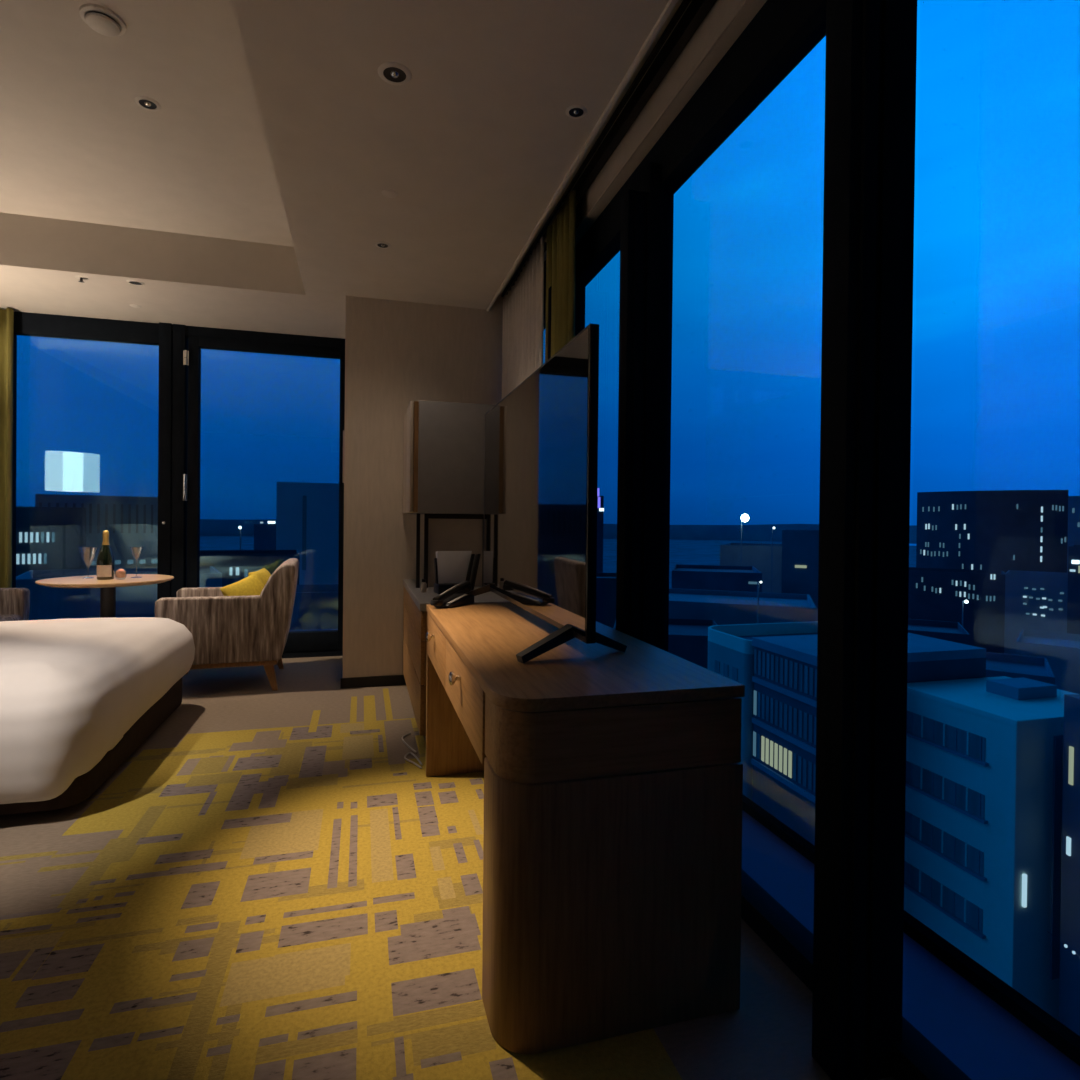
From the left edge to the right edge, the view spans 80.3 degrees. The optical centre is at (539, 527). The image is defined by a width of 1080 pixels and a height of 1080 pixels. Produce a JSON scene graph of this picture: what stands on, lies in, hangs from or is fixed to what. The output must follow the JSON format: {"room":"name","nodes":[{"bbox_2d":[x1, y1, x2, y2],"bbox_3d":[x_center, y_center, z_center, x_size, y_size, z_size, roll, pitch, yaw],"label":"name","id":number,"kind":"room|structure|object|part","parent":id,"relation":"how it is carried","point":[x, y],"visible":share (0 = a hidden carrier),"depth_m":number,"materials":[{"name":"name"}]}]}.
{"room":"hotel room","nodes":[
{"label":"hotel room","id":0,"kind":"room"},
{"bbox_2d":[0,0,691,338],"bbox_3d":[-1.314,-1.736,0.576,4.750,0.504,9.450,0,0,-16],"label":"ceiling","id":1,"kind":"structure","parent":0,"point":[252,199],"depth_m":2.76,"materials":[{"name":"paint"}]},
{"bbox_2d":[0,308,13,587],"bbox_3d":[-4.063,-0.264,4.402,0.745,2.534,0.075,0,0,-16],"label":"drape","id":2,"kind":"object","parent":1,"relation":"hanging from","point":[6,316],"visible":0.82,"depth_m":4.49,"materials":[{"name":"green fabric"}]},
{"bbox_2d":[75,276,87,282],"bbox_3d":[-2.806,-1.512,3.916,0.068,0.027,0.068,0,0,-16],"label":"sprinkler","id":3,"kind":"object","parent":1,"relation":"attached to","point":[81,278],"visible":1,"depth_m":3.91,"materials":[{"name":"silver metal"}]},
{"bbox_3d":[-2.806,-1.525,3.916,0.068,0.002,0.068,0,0,-16],"label":"plate","id":4,"kind":"part","parent":3,"relation":"part of","materials":[{"name":"white metal"}]},
{"bbox_2d":[79,4,125,36],"bbox_3d":[-1.552,-1.789,2.274,0.140,0.030,0.140,0,0,-16],"label":"smoke detector","id":5,"kind":"object","parent":1,"relation":"attached to","point":[101,23],"visible":1,"depth_m":2.25,"materials":[{"name":"white plastic"}]},
{"bbox_2d":[126,280,144,285],"bbox_3d":[-2.519,-1.518,3.985,0.099,0.009,0.099,0,0,-16],"label":"recessed light","id":6,"kind":"object","parent":1,"relation":"in","point":[133,282],"visible":1,"depth_m":3.98,"materials":[{"name":"silver metal"}]},
{"bbox_2d":[130,304,140,307],"bbox_3d":[-2.797,-1.526,4.427,0.072,0.007,0.072,0,0,-16],"label":"sprinkler cover","id":7,"kind":"object","parent":1,"relation":"attached to","point":[131,305],"visible":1,"depth_m":4.42,"materials":[{"name":"white metal"}]},
{"bbox_2d":[134,96,160,110],"bbox_3d":[-1.675,-1.804,2.733,0.099,0.009,0.099,0,0,-16],"label":"recessed light","id":8,"kind":"object","parent":1,"relation":"in","point":[147,103],"visible":1,"depth_m":2.73,"materials":[{"name":"silver metal"}]},
{"bbox_2d":[375,242,390,248],"bbox_3d":[-0.837,-1.497,3.405,0.083,0.008,0.083,0,0,-16],"label":"recessed light","id":9,"kind":"object","parent":1,"relation":"in","point":[383,245],"visible":1,"depth_m":3.40,"materials":[{"name":"silver metal"}]},
{"bbox_2d":[381,189,397,197],"bbox_3d":[-0.674,-1.492,2.869,0.072,0.007,0.072,0,0,-16],"label":"sprinkler cover","id":10,"kind":"object","parent":1,"relation":"attached to","point":[388,193],"visible":1,"depth_m":2.86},
{"bbox_2d":[378,62,411,84],"bbox_3d":[-0.476,-1.482,2.099,0.109,0.010,0.109,0,0,-16],"label":"recessed light","id":11,"kind":"object","parent":1,"relation":"in","point":[393,73],"visible":1,"depth_m":2.09,"materials":[{"name":"silver metal"}]},
{"bbox_2d":[565,105,586,118],"bbox_3d":[0.129,-1.478,2.283,0.078,0.007,0.078,0,0,-16],"label":"recessed light","id":12,"kind":"object","parent":1,"relation":"in","point":[573,111],"visible":1,"depth_m":2.28,"materials":[{"name":"silver metal"}]},
{"bbox_2d":[343,295,504,677],"bbox_3d":[-0.805,-0.289,4.926,1.314,2.686,1.172,0,0,-16],"label":"wall","id":13,"kind":"structure","parent":0,"point":[398,353],"depth_m":4.26,"materials":[{"name":"beige paint"}]},
{"bbox_2d":[340,664,405,688],"bbox_3d":[-1.230,1.018,4.712,0.426,0.066,0.984,0,0,-16],"label":"baseboard","id":14,"kind":"structure","parent":13,"relation":"attached to","point":[391,680],"depth_m":4.24,"materials":[{"name":"black wood"}]},
{"bbox_2d":[403,400,494,513],"bbox_3d":[-0.545,-0.404,4.042,0.588,0.645,0.656,0,0,-16],"label":"upper cabinet","id":15,"kind":"object","parent":13,"relation":"attached to","point":[444,442],"visible":0.87,"depth_m":3.71,"materials":[{"name":"grey laminate"}]},
{"bbox_3d":[-0.863,-0.409,4.124,0.018,0.640,0.324,0,0,-16],"label":"door","id":16,"kind":"part","parent":15,"relation":"part of","materials":[{"name":"beige laminate"}]},
{"bbox_3d":[-0.777,-0.406,3.813,0.018,0.640,0.308,0,0,-16],"label":"door","id":17,"kind":"part","parent":15,"relation":"part of","materials":[{"name":"beige laminate"}]},
{"bbox_2d":[486,0,677,311],"bbox_3d":[0.708,-1.482,0.585,0.018,0.062,7.978,0,0,-16],"label":"trim","id":18,"kind":"structure","parent":13,"relation":"attached to","point":[670,5],"depth_m":2.34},
{"bbox_2d":[0,656,894,1079],"bbox_3d":[-1.343,1.081,0.598,4.350,0.001,9.050,0,0,-16],"label":"floor","id":19,"kind":"structure","parent":0,"point":[267,887],"depth_m":1.74,"materials":[{"name":"yellow carpet"}]},
{"bbox_2d":[0,588,29,620],"bbox_3d":[-3.851,0.620,4.023,0.802,0.813,0.698,1,0,-13],"label":"armchair","id":20,"kind":"object","parent":19,"relation":"on","point":[14,602],"visible":0.47,"depth_m":4.35,"materials":[{"name":"fabric"}]},
{"bbox_2d":[0,615,21,620],"bbox_3d":[-3.741,0.660,4.048,0.575,0.140,0.516,1,0,-13],"label":"seat cushion","id":21,"kind":"object","parent":20,"relation":"on","point":[2,617],"depth_m":4.25,"materials":[{"name":"fabric"}]},
{"bbox_2d":[0,617,194,814],"bbox_3d":[-2.920,0.764,2.749,2.296,0.566,1.688,0,0,-16],"label":"bed","id":22,"kind":"object","parent":19,"relation":"on","point":[79,696],"visible":1,"depth_m":2.47,"materials":[{"name":"white fabric"}]},
{"bbox_2d":[35,574,173,617],"bbox_3d":[-2.836,0.687,4.201,0.752,0.699,0.752,0,0,-16],"label":"round table","id":23,"kind":"object","parent":19,"relation":"on","point":[107,587],"visible":0.55,"depth_m":4.16,"materials":[{"name":"brown wood"}]},
{"bbox_2d":[97,530,114,579],"bbox_3d":[-2.810,0.179,4.140,0.096,0.318,0.097,0,0,-16],"label":"champagne bottle","id":24,"kind":"object","parent":23,"relation":"on","point":[105,559],"visible":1,"depth_m":4.11,"materials":[{"name":"green glass"}]},
{"bbox_2d":[115,569,126,579],"bbox_3d":[-2.722,0.304,4.156,0.066,0.069,0.066,0,0,-16],"label":"cup","id":25,"kind":"object","parent":23,"relation":"on","point":[120,573],"visible":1,"depth_m":4.14,"materials":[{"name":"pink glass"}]},
{"bbox_2d":[155,558,298,689],"bbox_3d":[-2.072,0.637,4.332,0.802,0.813,0.698,0,0,-19],"label":"armchair","id":26,"kind":"object","parent":19,"relation":"on","point":[252,630],"visible":0.75,"depth_m":4.04,"materials":[{"name":"fabric"}]},
{"bbox_3d":[-2.232,0.639,4.597,0.662,0.415,0.085,0,0,-19],"label":"arm","id":27,"kind":"part","parent":26,"relation":"part of","materials":[{"name":"fabric"}]},
{"bbox_3d":[-2.039,0.645,4.024,0.662,0.415,0.085,0,0,-19],"label":"arm","id":28,"kind":"part","parent":26,"relation":"part of","materials":[{"name":"fabric"}]},
{"bbox_3d":[-2.111,0.865,4.321,0.665,0.029,0.650,0,0,-19],"label":"rail","id":29,"kind":"part","parent":26,"relation":"part of","materials":[{"name":"brown wood"}]},
{"bbox_2d":[220,573,264,595],"bbox_3d":[-1.907,0.470,4.208,0.171,0.322,0.344,1,1,29],"label":"cushion","id":30,"kind":"object","parent":26,"relation":"on","point":[252,584],"visible":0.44,"depth_m":4.17,"materials":[{"name":"yellow fabric"}]},
{"bbox_2d":[248,568,270,584],"bbox_3d":[-1.921,0.440,4.484,0.168,0.289,0.312,1,0,-5],"label":"cushion","id":31,"kind":"object","parent":26,"relation":"on","point":[264,574],"visible":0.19,"depth_m":4.43,"materials":[{"name":"yellow fabric"}]},
{"bbox_3d":[-1.743,0.966,4.143,0.090,0.164,0.085,0,0,-19],"label":"leg","id":32,"kind":"part","parent":26,"relation":"part of","materials":[{"name":"brown wood"}]},
{"bbox_3d":[-1.803,0.542,4.421,0.237,0.620,0.698,0,0,-19],"label":"backrest","id":33,"kind":"part","parent":26,"relation":"part of","materials":[{"name":"fabric"}]},
{"bbox_3d":[-1.926,0.960,4.688,0.090,0.164,0.085,0,0,-19],"label":"leg","id":34,"kind":"part","parent":26,"relation":"part of","materials":[{"name":"brown wood"}]},
{"bbox_2d":[402,733,422,768],"bbox_3d":[-0.617,1.064,3.058,0.076,0.008,0.484,0,0,-16],"label":"power cable","id":35,"kind":"object","parent":19,"relation":"on","point":[412,749],"visible":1,"depth_m":2.98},
{"bbox_2d":[403,579,509,742],"bbox_3d":[-0.463,0.710,3.722,0.584,0.711,1.316,0,0,-16],"label":"base cabinet","id":36,"kind":"object","parent":19,"relation":"on","point":[415,601],"visible":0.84,"depth_m":3.29,"materials":[{"name":"brown wood"}]},
{"bbox_3d":[-0.731,0.862,3.652,0.020,0.235,1.302,0,0,-16],"label":"drawer","id":37,"kind":"part","parent":36,"relation":"part of","materials":[{"name":"brown wood"}]},
{"bbox_3d":[-0.729,0.637,3.650,0.020,0.205,1.302,0,0,-16],"label":"drawer","id":38,"kind":"part","parent":36,"relation":"part of","materials":[{"name":"brown wood"}]},
{"bbox_3d":[-0.727,0.463,3.649,0.020,0.133,1.302,0,0,-16],"label":"drawer","id":39,"kind":"part","parent":36,"relation":"part of","materials":[{"name":"brown wood"}]},
{"bbox_2d":[403,579,509,610],"bbox_3d":[-0.459,0.373,3.719,0.584,0.037,1.316,0,0,-16],"label":"countertop","id":40,"kind":"structure","parent":36,"relation":"on","point":[421,599],"depth_m":3.32,"materials":[{"name":"grey stone"}]},
{"bbox_2d":[421,579,426,592],"bbox_3d":[-0.632,0.318,3.481,0.032,0.072,0.032,0,0,-16],"label":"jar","id":41,"kind":"object","parent":40,"relation":"on","point":[423,584],"visible":1,"depth_m":3.47,"materials":[{"name":"beige glass"}]},
{"bbox_2d":[416,513,483,587],"bbox_3d":[-0.529,0.137,3.773,0.397,0.431,0.050,0,0,-16],"label":"frame","id":42,"kind":"object","parent":40,"relation":"on","point":[442,532],"visible":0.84,"depth_m":3.78,"materials":[{"name":"brown metal"}]},
{"bbox_3d":[-0.708,0.136,3.713,0.020,0.431,0.030,0,0,-16],"label":"post","id":43,"kind":"part","parent":42,"relation":"part of","materials":[{"name":"brown metal"}]},
{"bbox_3d":[-0.663,0.136,3.725,0.022,0.431,0.030,0,0,-16],"label":"post","id":44,"kind":"part","parent":42,"relation":"part of","materials":[{"name":"brown metal"}]},
{"bbox_3d":[-0.493,-0.064,3.771,0.328,0.029,0.030,0,0,-16],"label":"rail","id":45,"kind":"part","parent":42,"relation":"part of","materials":[{"name":"brown metal"}]},
{"bbox_3d":[-0.338,0.139,3.816,0.006,0.431,0.030,0,0,-16],"label":"post","id":46,"kind":"part","parent":42,"relation":"part of","materials":[{"name":"brown metal"}]},
{"bbox_2d":[434,551,480,593],"bbox_3d":[-0.443,0.243,3.478,0.254,0.225,0.128,0,0,-24],"label":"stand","id":47,"kind":"object","parent":40,"relation":"on","point":[452,568],"visible":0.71,"depth_m":3.47,"materials":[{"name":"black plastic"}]},
{"bbox_3d":[-0.560,0.240,3.446,0.012,0.148,0.050,0,0,-24],"label":"arm","id":48,"kind":"part","parent":47,"relation":"part of","materials":[{"name":"black plastic"}]},
{"bbox_2d":[426,602,744,1053],"bbox_3d":[-0.034,0.713,2.105,0.592,0.737,1.541,0,0,-16],"label":"desk","id":49,"kind":"object","parent":19,"relation":"on","point":[613,778],"visible":0.98,"depth_m":1.38,"materials":[{"name":"brown wood"}]},
{"bbox_3d":[-0.426,0.424,2.481,0.033,0.039,0.039,0,0,-16],"label":"knob","id":50,"kind":"part","parent":49,"relation":"part of","materials":[{"name":"silver metal"}]},
{"bbox_3d":[-0.396,0.458,2.470,0.020,0.177,0.630,0,0,-16],"label":"drawer","id":51,"kind":"part","parent":49,"relation":"part of","materials":[{"name":"brown wood"}]},
{"bbox_2d":[430,581,473,607],"bbox_3d":[-0.371,0.287,2.747,0.077,0.097,0.270,1,0,26],"label":"telephone","id":52,"kind":"object","parent":49,"relation":"on","point":[447,599],"visible":1,"depth_m":2.73,"materials":[{"name":"black plastic"}]},
{"bbox_3d":[-0.229,0.720,2.832,0.539,0.707,0.035,0,0,-16],"label":"leg panel","id":53,"kind":"part","parent":49,"relation":"part of","materials":[{"name":"brown wood"}]},
{"bbox_3d":[-0.244,0.431,1.826,0.033,0.039,0.039,0,0,-16],"label":"knob","id":54,"kind":"part","parent":49,"relation":"part of","materials":[{"name":"silver metal"}]},
{"bbox_3d":[-0.217,0.465,1.829,0.020,0.177,0.690,0,0,-16],"label":"drawer","id":55,"kind":"part","parent":49,"relation":"part of","materials":[{"name":"brown wood"}]},
{"bbox_2d":[464,324,626,662],"bbox_3d":[-0.067,-0.088,2.293,0.329,0.860,1.425,0,0,-16],"label":"television","id":56,"kind":"object","parent":49,"relation":"on","point":[541,449],"visible":0.97,"depth_m":1.91,"materials":[{"name":"black plastic"}]},
{"label":"outside","id":57,"kind":"structure","parent":0,"visible":0},
{"bbox_2d":[1047,931,1078,955],"bbox_3d":[23.599,18.591,27.099,3.370,1.719,0.209,1,1,38],"label":"string","id":58,"kind":"object","parent":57,"point":[1065,945],"visible":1,"depth_m":27.66,"materials":[{"name":"white"}]},
{"bbox_3d":[-0.064,-0.306,-3.862,4.700,2.870,0.200,0,0,-16],"label":"wall","id":59,"kind":"structure","parent":0,"visible":0},
{"bbox_2d":[501,0,971,1079],"bbox_3d":[0.869,-0.238,0.643,0.205,2.688,7.978,0,0,-16],"label":"window","id":60,"kind":"structure","parent":59,"relation":"in","point":[851,963],"depth_m":1.27,"materials":[{"name":"black metal"}]},
{"bbox_2d":[502,236,543,398],"bbox_3d":[-0.129,-0.247,3.905,0.049,2.591,1.069,0,0,-14],"label":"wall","id":61,"kind":"structure","parent":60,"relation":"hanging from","point":[523,306],"depth_m":3.79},
{"bbox_2d":[545,190,575,361],"bbox_3d":[0.090,-0.239,3.124,0.063,2.591,0.428,0,0,-16],"label":"drape","id":62,"kind":"object","parent":60,"relation":"hanging from","point":[561,235],"visible":0.34,"depth_m":3.05,"materials":[{"name":"green fabric"}]},
{"bbox_3d":[0.828,-1.541,0.608,0.060,0.058,7.960,0,0,-16],"label":"curtain rail","id":63,"kind":"part","parent":60,"relation":"part of","materials":[{"name":"black metal"}]},
{"bbox_2d":[576,0,766,244],"bbox_3d":[1.057,-1.472,0.029,0.072,0.166,6.720,0,0,-16],"label":"blind cassette","id":64,"kind":"object","parent":60,"relation":"attached to","point":[726,20],"visible":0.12,"depth_m":2.16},
{"bbox_3d":[-3.482,-0.371,-0.065,0.150,2.870,9.350,0,0,-16],"label":"wall","id":65,"kind":"structure","parent":0,"visible":0},
{"bbox_2d":[12,311,172,599],"bbox_3d":[-3.715,-0.258,4.608,1.910,2.566,0.124,0,0,-16],"label":"window","id":66,"kind":"structure","parent":65,"relation":"in","point":[159,334],"depth_m":4.79,"materials":[{"name":"black metal"}]},
{"bbox_2d":[171,324,344,657],"bbox_3d":[-2.178,-0.245,5.036,1.271,2.566,0.125,0,0,-16],"label":"door","id":67,"kind":"structure","parent":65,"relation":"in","point":[188,341],"depth_m":4.89,"materials":[{"name":"black metal"}]},
{"bbox_3d":[-1.571,-0.566,5.158,0.034,0.420,0.041,0,0,-16],"label":"pull handle","id":68,"kind":"part","parent":67,"relation":"part of","materials":[{"name":"black metal"}]},
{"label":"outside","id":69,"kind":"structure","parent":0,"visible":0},
{"bbox_2d":[200,536,915,587],"bbox_3d":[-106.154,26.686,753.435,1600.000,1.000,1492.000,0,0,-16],"label":"ground","id":70,"kind":"structure","parent":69,"point":[681,551],"depth_m":796.43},
{"bbox_2d":[16,506,85,575],"bbox_3d":[-53.101,14.981,66.545,9.000,34.100,10.120,0,1,-39],"label":"building","id":71,"kind":"structure","parent":70,"relation":"on","point":[47,538],"depth_m":63.55,"materials":[{"name":"concrete"}]},
{"bbox_2d":[35,494,157,568],"bbox_3d":[-55.902,13.956,85.457,17.000,35.800,14.120,0,1,-33],"label":"building","id":72,"kind":"structure","parent":70,"relation":"on","point":[131,522],"depth_m":79.42,"materials":[{"name":"concrete"}]},
{"bbox_2d":[16,566,221,619],"bbox_3d":[-35.532,18.057,54.695,14.000,28.500,10.000,0,1,-32],"label":"building","id":73,"kind":"structure","parent":70,"relation":"on","point":[46,603],"depth_m":50.17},
{"bbox_2d":[200,550,299,586],"bbox_3d":[-32.397,17.472,70.004,11.000,29.500,10.120,0,0,-22],"label":"building","id":74,"kind":"structure","parent":70,"relation":"on","point":[234,566],"depth_m":65.58,"materials":[{"name":"grey concrete"}]},
{"bbox_2d":[254,521,275,549],"bbox_3d":[-51.584,15.227,122.717,6.000,32.775,6.120,0,0,-23],"label":"building","id":75,"kind":"structure","parent":70,"relation":"on","point":[264,534],"depth_m":119.50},
{"bbox_2d":[276,482,338,584],"bbox_3d":[-37.602,12.311,109.819,13.600,39.100,12.120,0,0,-19],"label":"building","id":76,"kind":"structure","parent":70,"relation":"on","point":[307,514],"depth_m":103.61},
{"bbox_2d":[290,584,337,629],"bbox_3d":[-19.963,18.909,56.252,8.000,27.100,7.000,0,0,-14],"label":"building","id":77,"kind":"structure","parent":70,"relation":"on","point":[315,607],"depth_m":52.95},
{"bbox_2d":[597,488,603,572],"bbox_3d":[18.230,9.793,201.186,3.300,43.900,4.120,1,0,5],"label":"building","id":78,"kind":"structure","parent":70,"relation":"on","point":[600,499],"depth_m":199.12,"materials":[{"name":"blue"}]},
{"bbox_2d":[596,573,615,627],"bbox_3d":[8.971,20.539,117.732,14.000,23.500,12.120,1,0,1],"label":"building","id":79,"kind":"structure","parent":70,"relation":"on","point":[605,582],"depth_m":111.70,"materials":[{"name":"concrete"}]},
{"bbox_2d":[613,618,716,668],"bbox_3d":[14.614,22.080,74.703,12.000,21.200,12.000,1,0,9],"label":"building","id":80,"kind":"structure","parent":70,"relation":"on","point":[687,638],"depth_m":68.56,"materials":[{"name":"concrete"}]},
{"bbox_2d":[672,564,761,591],"bbox_3d":[32.285,20.077,118.720,15.000,24.900,18.120,1,0,14],"label":"building","id":81,"kind":"structure","parent":70,"relation":"on","point":[698,577],"depth_m":110.50,"materials":[{"name":"concrete"}]},
{"bbox_2d":[669,588,816,624],"bbox_3d":[25.586,21.139,88.451,22.000,23.100,16.000,1,0,20],"label":"building","id":82,"kind":"structure","parent":70,"relation":"on","point":[723,607],"depth_m":82.12,"materials":[{"name":"concrete"}]},
{"bbox_2d":[741,514,748,564],"bbox_3d":[44.290,14.768,139.361,1.900,35.450,2.300,0,0,-16],"label":"floodlight","id":83,"kind":"object","parent":70,"relation":"on","point":[744,517],"visible":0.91,"depth_m":138.77,"materials":[{"name":"white metal"}]},
{"bbox_2d":[720,543,781,592],"bbox_3d":[56.442,18.392,156.165,22.000,28.200,20.000,1,0,23],"label":"building","id":84,"kind":"structure","parent":70,"relation":"on","point":[758,555],"depth_m":147.72,"materials":[{"name":"concrete"}]},
{"bbox_2d":[757,581,761,623],"bbox_3d":[22.656,19.188,66.485,0.260,27.280,0.660,0,0,-16],"label":"floodlight","id":85,"kind":"object","parent":70,"relation":"on","point":[757,581],"visible":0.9,"depth_m":66.53,"materials":[{"name":"grey metal"}]},
{"bbox_2d":[708,621,817,799],"bbox_3d":[19.864,20.612,51.733,12.050,24.600,7.000,0,0,-16],"label":"building","id":86,"kind":"structure","parent":70,"relation":"on","point":[730,648],"depth_m":48.88,"materials":[{"name":"concrete"}]},
{"bbox_2d":[771,527,774,592],"bbox_3d":[47.855,16.234,131.804,0.520,32.710,0.920,0,0,-16],"label":"floodlight","id":87,"kind":"object","parent":70,"relation":"on","point":[773,527],"visible":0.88,"depth_m":132.03,"materials":[{"name":"grey metal"}]},
{"bbox_2d":[781,530,818,620],"bbox_3d":[51.636,16.642,123.642,9.000,32.100,12.120,1,0,23],"label":"building","id":88,"kind":"structure","parent":70,"relation":"on","point":[800,548],"depth_m":118.58,"materials":[{"name":"blue concrete"}]},
{"bbox_2d":[751,633,985,845],"bbox_3d":[22.618,20.543,44.920,13.200,24.900,7.200,0,0,-16],"label":"building","id":89,"kind":"structure","parent":70,"relation":"on","point":[784,679],"depth_m":42.85,"materials":[{"name":"concrete"}]},
{"bbox_3d":[22.745,8.394,44.827,13.200,0.600,7.200,0,0,-16],"label":"cornice","id":90,"kind":"part","parent":89,"relation":"part of","materials":[{"name":"concrete"}]},
{"bbox_2d":[908,619,969,644],"bbox_3d":[45.250,22.337,76.660,9.000,21.300,10.000,1,0,27],"label":"building","id":91,"kind":"structure","parent":70,"relation":"on","point":[944,630],"depth_m":76.77,"materials":[{"name":"concrete"}]},
{"bbox_2d":[908,567,1004,653],"bbox_3d":[84.131,20.924,131.318,18.000,24.100,12.120,1,1,33],"label":"building","id":92,"kind":"structure","parent":70,"relation":"on","point":[935,594],"depth_m":125.03,"materials":[{"name":"concrete"}]},
{"bbox_2d":[962,600,968,625],"bbox_3d":[66.375,22.178,100.144,0.600,21.700,1.000,0,0,-16],"label":"floodlight","id":93,"kind":"object","parent":70,"relation":"on","point":[965,601],"visible":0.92,"depth_m":100.39,"materials":[{"name":"grey metal"}]},
{"bbox_2d":[904,676,1075,1020],"bbox_3d":[27.969,21.250,38.372,9.310,23.700,7.980,0,0,-16],"label":"building","id":94,"kind":"structure","parent":70,"relation":"on","point":[984,796],"depth_m":35.11,"materials":[{"name":"concrete"}]},
{"bbox_3d":[23.403,22.345,37.944,0.300,0.160,6.300,0,0,-16],"label":"sill","id":95,"kind":"part","parent":94,"relation":"part of","materials":[{"name":"concrete"}]},
{"bbox_3d":[23.436,19.196,37.919,0.300,0.160,6.300,0,0,-16],"label":"sill","id":96,"kind":"part","parent":94,"relation":"part of","materials":[{"name":"concrete"}]},
{"bbox_3d":[23.469,16.046,37.895,0.300,0.160,6.300,0,0,-16],"label":"sill","id":97,"kind":"part","parent":94,"relation":"part of","materials":[{"name":"concrete"}]},
{"bbox_3d":[23.502,12.896,37.871,0.300,0.160,6.300,0,0,-16],"label":"sill","id":98,"kind":"part","parent":94,"relation":"part of","materials":[{"name":"concrete"}]},
{"bbox_2d":[986,677,1056,699],"bbox_3d":[29.105,9.758,38.722,3.000,0.700,2.000,0,0,-16],"label":"rooftop unit","id":99,"kind":"object","parent":94,"relation":"on","point":[1022,688],"depth_m":38.05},
{"bbox_2d":[916,490,1067,572],"bbox_3d":[114.729,12.142,164.147,30.000,41.800,27.473,1,1,35],"label":"building","id":100,"kind":"structure","parent":70,"relation":"on","point":[995,530],"depth_m":152.19,"materials":[{"name":"concrete"}]},
{"bbox_2d":[986,652,1054,684],"bbox_3d":[38.999,22.378,56.324,9.000,21.400,9.000,1,1,35],"label":"building","id":101,"kind":"structure","parent":70,"relation":"on","point":[997,664],"depth_m":56.41,"materials":[{"name":"concrete"}]},
{"bbox_2d":[1004,570,1067,654],"bbox_3d":[86.933,20.530,108.368,13.000,25.300,10.120,1,1,39],"label":"building","id":102,"kind":"structure","parent":70,"relation":"on","point":[1034,600],"depth_m":106.22,"materials":[{"name":"concrete"}]},
{"bbox_2d":[1016,629,1079,693],"bbox_3d":[53.160,22.219,63.718,9.000,21.900,10.000,1,1,40],"label":"building","id":103,"kind":"structure","parent":70,"relation":"on","point":[1061,651],"depth_m":61.04,"materials":[{"name":"concrete"}]},
{"bbox_2d":[1059,694,1079,1035],"bbox_3d":[37.797,21.006,25.052,22.080,24.600,16.000,1,0,-2],"label":"building","id":104,"kind":"structure","parent":70,"relation":"on","point":[1069,983],"depth_m":32.15,"materials":[{"name":"grey concrete"}]},
{"bbox_2d":[1067,545,1079,633],"bbox_3d":[80.809,18.007,89.948,10.000,30.500,12.120,1,1,42],"label":"building","id":105,"kind":"structure","parent":70,"relation":"on","point":[1073,597],"depth_m":88.38,"materials":[{"name":"concrete"}]},
{"bbox_2d":[1067,496,1079,572],"bbox_3d":[162.643,12.349,183.128,20.000,42.100,20.120,1,1,42],"label":"building","id":106,"kind":"structure","parent":70,"relation":"on","point":[1073,501],"depth_m":180.59,"materials":[{"name":"black concrete"}]},
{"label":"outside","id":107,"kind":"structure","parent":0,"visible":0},
{"bbox_2d":[200,519,916,543],"bbox_3d":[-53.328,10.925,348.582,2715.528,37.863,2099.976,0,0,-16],"label":"hills","id":108,"kind":"structure","parent":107,"point":[208,527],"depth_m":1320.64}
]}

